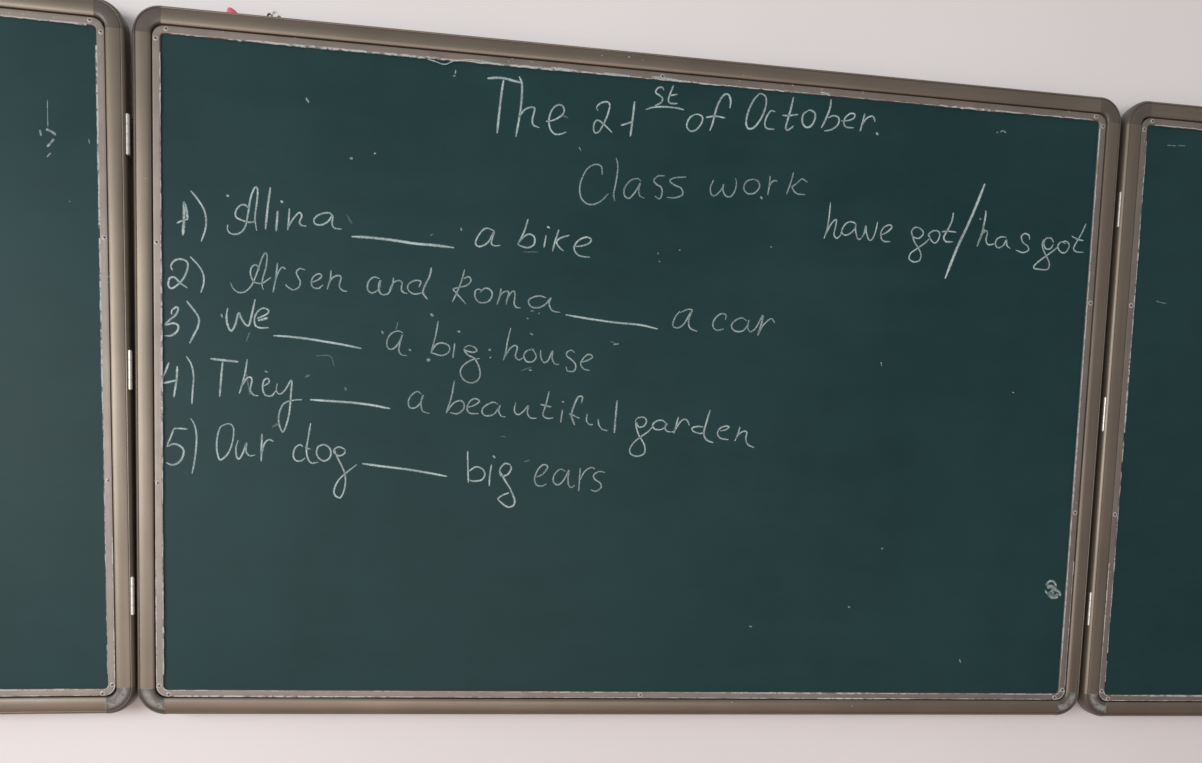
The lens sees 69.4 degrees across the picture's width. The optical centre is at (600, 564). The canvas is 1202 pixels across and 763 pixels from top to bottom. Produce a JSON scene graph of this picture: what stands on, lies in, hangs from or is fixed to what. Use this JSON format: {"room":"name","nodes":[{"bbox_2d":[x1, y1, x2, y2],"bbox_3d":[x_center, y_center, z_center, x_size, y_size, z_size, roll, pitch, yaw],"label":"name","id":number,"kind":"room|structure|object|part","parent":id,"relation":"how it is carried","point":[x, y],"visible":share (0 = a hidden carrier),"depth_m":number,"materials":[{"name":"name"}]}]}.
{"room":"school classroom","nodes":[
{"label":"school classroom","id":0,"kind":"room"},
{"bbox_2d":[0,0,1201,762],"bbox_3d":[0.065,-0.319,1.440,6.400,3.300,0.150,1,4,-7],"label":"wall","id":1,"kind":"structure","parent":0,"point":[1127,53],"depth_m":1.38,"materials":[{"name":"paint"}]},
{"bbox_2d":[0,0,137,713],"bbox_3d":[-1.044,-0.288,1.211,0.755,1.005,0.062,1,4,-9],"label":"chalkboard","id":2,"kind":"object","parent":1,"relation":"attached to","point":[68,547],"depth_m":1.23,"materials":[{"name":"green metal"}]},
{"bbox_3d":[-1.032,-0.774,1.154,0.672,0.026,0.023,1,4,-9],"label":"frame rail","id":3,"kind":"part","parent":2,"relation":"part of","materials":[{"name":"brown metal"}]},
{"bbox_3d":[-1.056,0.201,1.228,0.672,0.026,0.023,1,4,-9],"label":"frame rail","id":4,"kind":"part","parent":2,"relation":"part of","materials":[{"name":"brown metal"}]},
{"bbox_3d":[-0.686,-0.282,1.246,0.026,0.926,0.023,1,4,-9],"label":"frame rail","id":5,"kind":"part","parent":2,"relation":"part of","materials":[{"name":"brown metal"}]},
{"bbox_3d":[-0.663,-0.602,1.221,0.005,0.056,0.019,1,4,-7],"label":"hinge","id":6,"kind":"part","parent":2,"relation":"part of","materials":[{"name":"silver metal"}]},
{"bbox_3d":[-0.673,-0.278,1.246,0.005,0.056,0.019,1,4,-7],"label":"hinge","id":7,"kind":"part","parent":2,"relation":"part of","materials":[{"name":"silver metal"}]},
{"bbox_3d":[-0.683,0.045,1.270,0.005,0.056,0.019,1,4,-7],"label":"hinge","id":8,"kind":"part","parent":2,"relation":"part of","materials":[{"name":"silver metal"}]},
{"bbox_2d":[132,5,1120,714],"bbox_3d":[0.074,-0.274,1.355,1.501,1.025,0.052,1,4,-7],"label":"chalkboard","id":9,"kind":"object","parent":1,"relation":"attached to","point":[473,374],"visible":1,"depth_m":1.33,"materials":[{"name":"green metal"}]},
{"bbox_3d":[-0.655,-0.280,1.250,0.026,0.926,0.023,1,4,-7],"label":"frame rail","id":10,"kind":"part","parent":9,"relation":"part of","materials":[{"name":"brown metal"}]},
{"bbox_2d":[227,7,236,12],"bbox_3d":[-0.523,-0.784,1.229,0.015,0.012,0.010,1,4,-7],"label":"stub","id":11,"kind":"object","parent":9,"relation":"on","point":[229,9],"visible":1,"depth_m":1.23,"materials":[{"name":"pink"}]},
{"bbox_2d":[267,11,280,16],"bbox_3d":[-0.466,-0.782,1.236,0.020,0.011,0.005,1,4,-7],"label":"clip","id":12,"kind":"object","parent":9,"relation":"on","point":[273,12],"visible":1,"depth_m":1.23,"materials":[{"name":"white plastic"}]},
{"bbox_3d":[0.060,0.224,1.378,1.422,0.026,0.023,1,4,-7],"label":"frame rail","id":13,"kind":"part","parent":9,"relation":"part of","materials":[{"name":"brown metal"}]},
{"bbox_3d":[0.091,-0.751,1.305,1.422,0.026,0.023,1,4,-7],"label":"frame rail","id":14,"kind":"part","parent":9,"relation":"part of","materials":[{"name":"brown metal"}]},
{"bbox_3d":[0.807,-0.246,1.433,0.026,0.926,0.023,1,4,-7],"label":"frame rail","id":15,"kind":"part","parent":9,"relation":"part of","materials":[{"name":"brown metal"}]},
{"bbox_2d":[1077,101,1201,715],"bbox_3d":[1.195,-0.238,1.494,0.751,1.005,0.056,1,4,-7],"label":"chalkboard","id":16,"kind":"object","parent":1,"relation":"attached to","point":[1142,642],"depth_m":1.44,"materials":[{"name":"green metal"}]},
{"bbox_3d":[0.816,0.073,1.458,0.005,0.056,0.019,1,4,-7],"label":"hinge","id":17,"kind":"part","parent":16,"relation":"part of","materials":[{"name":"silver metal"}]},
{"bbox_3d":[0.827,-0.248,1.434,0.005,0.056,0.019,1,4,-7],"label":"hinge","id":18,"kind":"part","parent":16,"relation":"part of","materials":[{"name":"silver metal"}]},
{"bbox_3d":[0.838,-0.245,1.433,0.026,0.926,0.023,1,4,-7],"label":"frame rail","id":19,"kind":"part","parent":16,"relation":"part of","materials":[{"name":"brown metal"}]},
{"bbox_3d":[0.837,-0.574,1.409,0.005,0.056,0.019,1,4,-7],"label":"hinge","id":20,"kind":"part","parent":16,"relation":"part of","materials":[{"name":"silver metal"}]},
{"bbox_3d":[1.181,0.251,1.515,0.672,0.026,0.023,1,4,-7],"label":"frame rail","id":21,"kind":"part","parent":16,"relation":"part of","materials":[{"name":"brown metal"}]},
{"bbox_3d":[1.212,-0.724,1.442,0.672,0.026,0.023,1,4,-7],"label":"frame rail","id":22,"kind":"part","parent":16,"relation":"part of","materials":[{"name":"brown metal"}]}
]}

